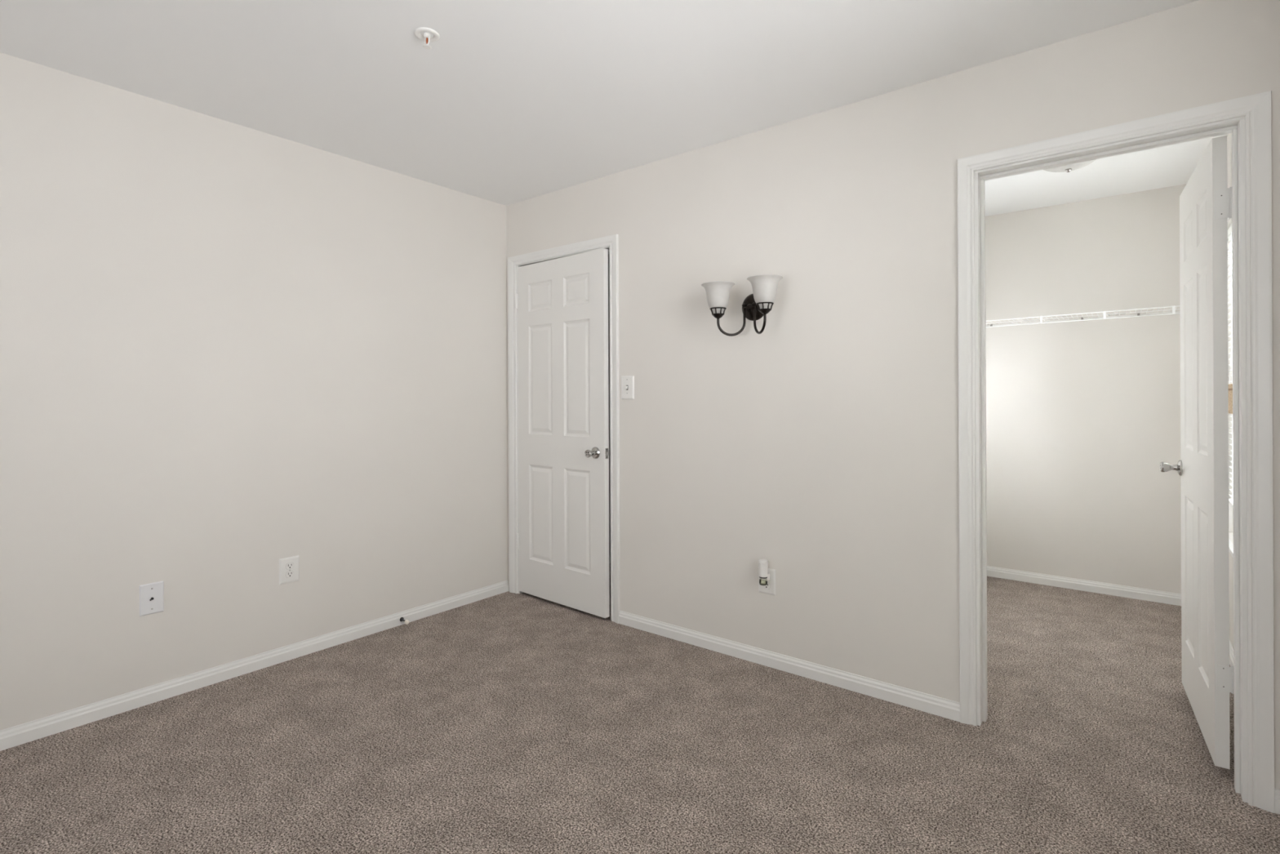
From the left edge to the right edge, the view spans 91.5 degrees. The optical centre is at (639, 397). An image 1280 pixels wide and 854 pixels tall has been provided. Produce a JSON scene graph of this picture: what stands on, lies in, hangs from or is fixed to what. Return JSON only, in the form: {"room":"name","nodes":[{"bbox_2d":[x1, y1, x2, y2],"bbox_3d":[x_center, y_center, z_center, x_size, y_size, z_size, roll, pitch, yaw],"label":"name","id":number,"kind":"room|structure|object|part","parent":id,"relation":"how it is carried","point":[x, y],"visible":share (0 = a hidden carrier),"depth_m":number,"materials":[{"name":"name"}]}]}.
{"room":"empty bedroom","nodes":[
{"label":"empty bedroom","id":0,"kind":"room"},
{"bbox_2d":[0,52,507,729],"bbox_3d":[-2.028,0.010,2.550,0.120,2.440,5.720,0,0,38],"label":"wall","id":1,"kind":"structure","parent":0,"point":[228,351],"depth_m":2.69,"materials":[{"name":"paint"}]},
{"bbox_2d":[139,580,164,616],"bbox_3d":[-1.966,0.811,2.515,0.014,0.124,0.080,0,0,38],"label":"cable plate","id":2,"kind":"object","parent":1,"relation":"attached to","point":[152,594],"visible":1,"depth_m":2.52,"materials":[{"name":"white plastic"}]},
{"bbox_2d":[0,580,509,751],"bbox_3d":[-2.287,1.197,2.107,0.014,0.067,4.698,0,0,38],"label":"baseboard","id":3,"kind":"structure","parent":1,"relation":"attached to","point":[28,731],"depth_m":2.69,"materials":[{"name":"white paint"}]},
{"bbox_2d":[400,617,408,624],"bbox_3d":[-1.260,1.196,3.341,0.076,0.023,0.023,0,0,44],"label":"door stop","id":4,"kind":"object","parent":3,"relation":"attached to","point":[402,619],"visible":1,"depth_m":3.34,"materials":[{"name":"black metal"}]},
{"bbox_2d":[279,555,299,584],"bbox_3d":[-1.645,0.810,2.929,0.008,0.120,0.090,0,0,38],"label":"wall outlet","id":5,"kind":"object","parent":1,"relation":"attached to","point":[289,567],"visible":1,"depth_m":2.93,"materials":[{"name":"white plastic"}]},
{"bbox_2d":[285,562,293,569],"bbox_3d":[-1.644,0.790,2.928,0.001,0.029,0.036,0,0,38],"label":"receptacle","id":6,"kind":"object","parent":5,"relation":"attached to","point":[289,566],"depth_m":2.93,"materials":[{"name":"grey plastic"}]},
{"bbox_2d":[285,570,293,577],"bbox_3d":[-1.643,0.830,2.928,0.003,0.030,0.036,0,0,38],"label":"receptacle","id":7,"kind":"object","parent":5,"relation":"attached to","point":[289,574],"depth_m":2.93,"materials":[{"name":"grey plastic"}]},
{"bbox_2d":[608,253,610,562],"bbox_3d":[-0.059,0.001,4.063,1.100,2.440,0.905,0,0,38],"label":"door frame","id":8,"kind":"structure","parent":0,"point":[608,254],"depth_m":4.62,"materials":[{"name":"white wood"}]},
{"bbox_2d":[0,0,1227,216],"bbox_3d":[-0.251,-1.258,1.896,3.730,0.080,7.140,0,0,38],"label":"ceiling","id":9,"kind":"structure","parent":0,"point":[513,101],"depth_m":2.29,"materials":[{"name":"white paint"}]},
{"bbox_2d":[414,26,439,49],"bbox_3d":[-0.713,-1.194,2.090,0.080,0.044,0.080,0,0,38],"label":"sprinkler","id":10,"kind":"object","parent":9,"relation":"attached to","point":[426,37],"visible":1,"depth_m":2.08,"materials":[{"name":"white plastic"}]},
{"bbox_3d":[-0.713,-1.196,2.090,0.022,0.041,0.022,0,0,-12],"label":"frame","id":11,"kind":"part","parent":10,"relation":"part of","materials":[{"name":"white plastic"}]},
{"bbox_2d":[1044,159,1096,172],"bbox_3d":[2.100,-1.167,3.059,0.292,0.124,0.292,0,0,38],"label":"ceiling light","id":12,"kind":"object","parent":9,"relation":"attached to","point":[1067,168],"visible":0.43,"depth_m":3.05,"materials":[{"name":"white paint"}]},
{"bbox_2d":[0,562,1279,853],"bbox_3d":[-0.240,1.252,1.896,3.730,0.060,7.140,0,0,38],"label":"floor","id":13,"kind":"structure","parent":0,"point":[507,722],"depth_m":2.12,"materials":[{"name":"carpet"}]},
{"bbox_2d":[506,0,1279,789],"bbox_3d":[0.556,-0.002,2.929,3.470,2.440,0.115,0,0,38],"label":"wall","id":14,"kind":"structure","parent":0,"point":[820,445],"depth_m":2.65,"materials":[{"name":"paint"}]},
{"bbox_2d":[515,248,609,617],"bbox_3d":[-0.485,0.196,3.634,0.770,2.018,0.102,0,0,41],"label":"door","id":15,"kind":"structure","parent":14,"relation":"in","point":[563,367],"depth_m":3.62,"materials":[{"name":"white paint"}]},
{"bbox_3d":[-0.270,0.306,3.416,0.043,0.043,0.056,0,0,41],"label":"knob","id":16,"kind":"part","parent":15,"relation":"part of","materials":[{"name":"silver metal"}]},
{"bbox_2d":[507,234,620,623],"bbox_3d":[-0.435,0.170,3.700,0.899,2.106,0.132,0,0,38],"label":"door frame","id":17,"kind":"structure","parent":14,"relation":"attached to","point":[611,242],"depth_m":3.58,"materials":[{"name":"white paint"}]},
{"bbox_2d":[621,375,634,399],"bbox_3d":[-0.071,-0.053,3.338,0.088,0.126,0.019,0,0,38],"label":"light switch","id":18,"kind":"object","parent":14,"relation":"attached to","point":[627,381],"visible":1,"depth_m":3.34,"materials":[{"name":"white plastic"}]},
{"bbox_2d":[701,274,782,336],"bbox_3d":[0.465,-0.399,2.797,0.388,0.237,0.204,0,0,38],"label":"wall sconce","id":19,"kind":"object","parent":14,"relation":"attached to","point":[757,304],"visible":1,"depth_m":2.80,"materials":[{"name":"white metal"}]},
{"bbox_3d":[0.356,-0.461,2.849,0.153,0.112,0.153,0,0,38],"label":"lamp shade","id":20,"kind":"part","parent":19,"relation":"part of","materials":[{"name":"white glass"}]},
{"bbox_3d":[0.417,-0.346,2.852,0.133,0.132,0.011,0,0,-3],"label":"arm","id":21,"kind":"part","parent":19,"relation":"part of","materials":[{"name":"brown metal"}]},
{"bbox_3d":[0.530,-0.347,2.763,0.011,0.132,0.133,0,0,-11],"label":"arm","id":22,"kind":"part","parent":19,"relation":"part of","materials":[{"name":"brown metal"}]},
{"bbox_3d":[0.541,-0.462,2.704,0.153,0.112,0.153,0,0,38],"label":"lamp shade","id":23,"kind":"part","parent":19,"relation":"part of","materials":[{"name":"white glass"}]},
{"bbox_2d":[758,566,775,595],"bbox_3d":[0.577,0.835,2.838,0.085,0.118,0.008,0,0,38],"label":"wall outlet","id":24,"kind":"object","parent":14,"relation":"attached to","point":[770,588],"visible":0.57,"depth_m":2.83,"materials":[{"name":"white plastic"}]},
{"bbox_2d":[758,559,769,585],"bbox_3d":[0.559,0.785,2.807,0.044,0.113,0.062,0,0,38],"label":"air freshener","id":25,"kind":"object","parent":24,"relation":"attached to","point":[764,575],"visible":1,"depth_m":2.79,"materials":[{"name":"white plastic"}]},
{"bbox_2d":[759,577,767,585],"bbox_3d":[0.553,0.823,2.800,0.036,0.036,0.036,0,0,38],"label":"bottle","id":26,"kind":"object","parent":25,"relation":"on","point":[761,579],"depth_m":2.80,"materials":[{"name":"plastic"}]},
{"bbox_2d":[763,582,770,589],"bbox_3d":[0.575,0.855,2.836,0.036,0.030,0.003,0,0,38],"label":"receptacle","id":27,"kind":"object","parent":24,"relation":"attached to","point":[768,586],"depth_m":2.83,"materials":[{"name":"grey plastic"}]},
{"bbox_2d":[618,610,959,721],"bbox_3d":[0.546,1.185,2.860,1.672,0.067,0.014,0,0,38],"label":"baseboard","id":28,"kind":"structure","parent":14,"relation":"attached to","point":[931,704],"depth_m":2.72,"materials":[{"name":"white paint"}]},
{"bbox_2d":[957,90,1274,813],"bbox_3d":[1.565,0.159,2.135,0.834,2.110,0.148,0,0,38],"label":"door frame","id":29,"kind":"structure","parent":14,"relation":"attached to","point":[1248,119],"depth_m":1.91,"materials":[{"name":"white paint"}]},
{"bbox_2d":[1160,135,1234,768],"bbox_3d":[2.049,0.173,2.281,0.105,2.005,0.726,0,0,29],"label":"door","id":30,"kind":"structure","parent":14,"relation":"in","point":[1206,199],"depth_m":2.11,"materials":[{"name":"white paint"}]},
{"bbox_3d":[2.191,0.289,2.584,0.056,0.043,0.043,0,0,34],"label":"knob","id":31,"kind":"part","parent":30,"relation":"part of","materials":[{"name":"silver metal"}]},
{"bbox_2d":[1274,787,1279,813],"bbox_3d":[1.865,1.179,1.821,0.022,0.067,0.014,0,0,38],"label":"baseboard","id":32,"kind":"structure","parent":14,"relation":"attached to","point":[1277,791],"depth_m":1.82,"materials":[{"name":"white paint"}]},
{"bbox_2d":[985,183,1186,593],"bbox_3d":[2.822,-0.012,3.948,1.450,2.440,0.120,0,0,38],"label":"wall","id":33,"kind":"structure","parent":0,"point":[1082,417],"depth_m":3.89,"materials":[{"name":"paint"}]},
{"bbox_2d":[986,305,1180,327],"bbox_3d":[2.673,-0.474,3.793,1.202,0.056,0.306,0,0,38],"label":"wire shelf","id":34,"kind":"object","parent":33,"relation":"attached to","point":[1174,308],"visible":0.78,"depth_m":3.72,"materials":[{"name":"white metal"}]},
{"bbox_3d":[2.581,-0.453,3.677,1.202,0.016,0.007,0,0,38],"label":"rail","id":35,"kind":"part","parent":34,"relation":"part of","materials":[{"name":"white metal"}]},
{"bbox_3d":[2.679,-0.475,3.597,0.012,0.046,0.004,0,0,38],"label":"lip post","id":36,"kind":"part","parent":34,"relation":"part of","materials":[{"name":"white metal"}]},
{"bbox_3d":[2.917,-0.478,3.409,0.012,0.046,0.004,0,0,38],"label":"lip post","id":37,"kind":"part","parent":34,"relation":"part of","materials":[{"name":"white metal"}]},
{"bbox_2d":[986,565,1181,605],"bbox_3d":[2.770,1.175,3.908,1.210,0.067,0.014,0,0,38],"label":"baseboard","id":38,"kind":"structure","parent":33,"relation":"attached to","point":[1168,597],"depth_m":3.89,"materials":[{"name":"white paint"}]},
{"bbox_2d":[1226,133,1233,648],"bbox_3d":[1.165,-0.004,0.785,0.140,2.440,6.900,0,0,38],"label":"wall","id":39,"kind":"structure","parent":0,"point":[1228,137],"depth_m":3.06,"materials":[{"name":"paint"}]},
{"bbox_2d":[1227,223,1232,504],"bbox_3d":[2.609,-0.153,2.689,0.030,1.325,0.936,0,0,38],"label":"window blind","id":40,"kind":"object","parent":39,"relation":"attached to","point":[1229,230],"visible":0.16,"depth_m":3.01,"materials":[{"name":"white"}]},
{"bbox_2d":[1228,347,1232,413],"bbox_3d":[2.707,-0.077,2.861,0.010,0.300,0.270,0,0,38],"label":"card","id":41,"kind":"object","parent":40,"relation":"hanging from","point":[1230,385],"visible":0.67,"depth_m":2.82,"materials":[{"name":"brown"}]},
{"bbox_3d":[2.784,-0.139,2.933,0.002,1.275,0.002,0,0,38],"label":"ladder cord","id":42,"kind":"part","parent":40,"relation":"part of","materials":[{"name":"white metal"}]},
{"bbox_2d":[1228,537,1233,557],"bbox_3d":[2.625,-0.068,2.677,0.137,1.505,1.020,0,0,38],"label":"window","id":43,"kind":"structure","parent":39,"relation":"in","point":[1230,544],"depth_m":2.76,"materials":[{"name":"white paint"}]},
{"bbox_2d":[1229,640,1233,666],"bbox_3d":[2.595,1.176,2.719,0.014,0.067,2.072,0,0,38],"label":"baseboard","id":44,"kind":"structure","parent":39,"relation":"attached to","point":[1231,649],"depth_m":2.82,"materials":[{"name":"white paint"}]}
]}

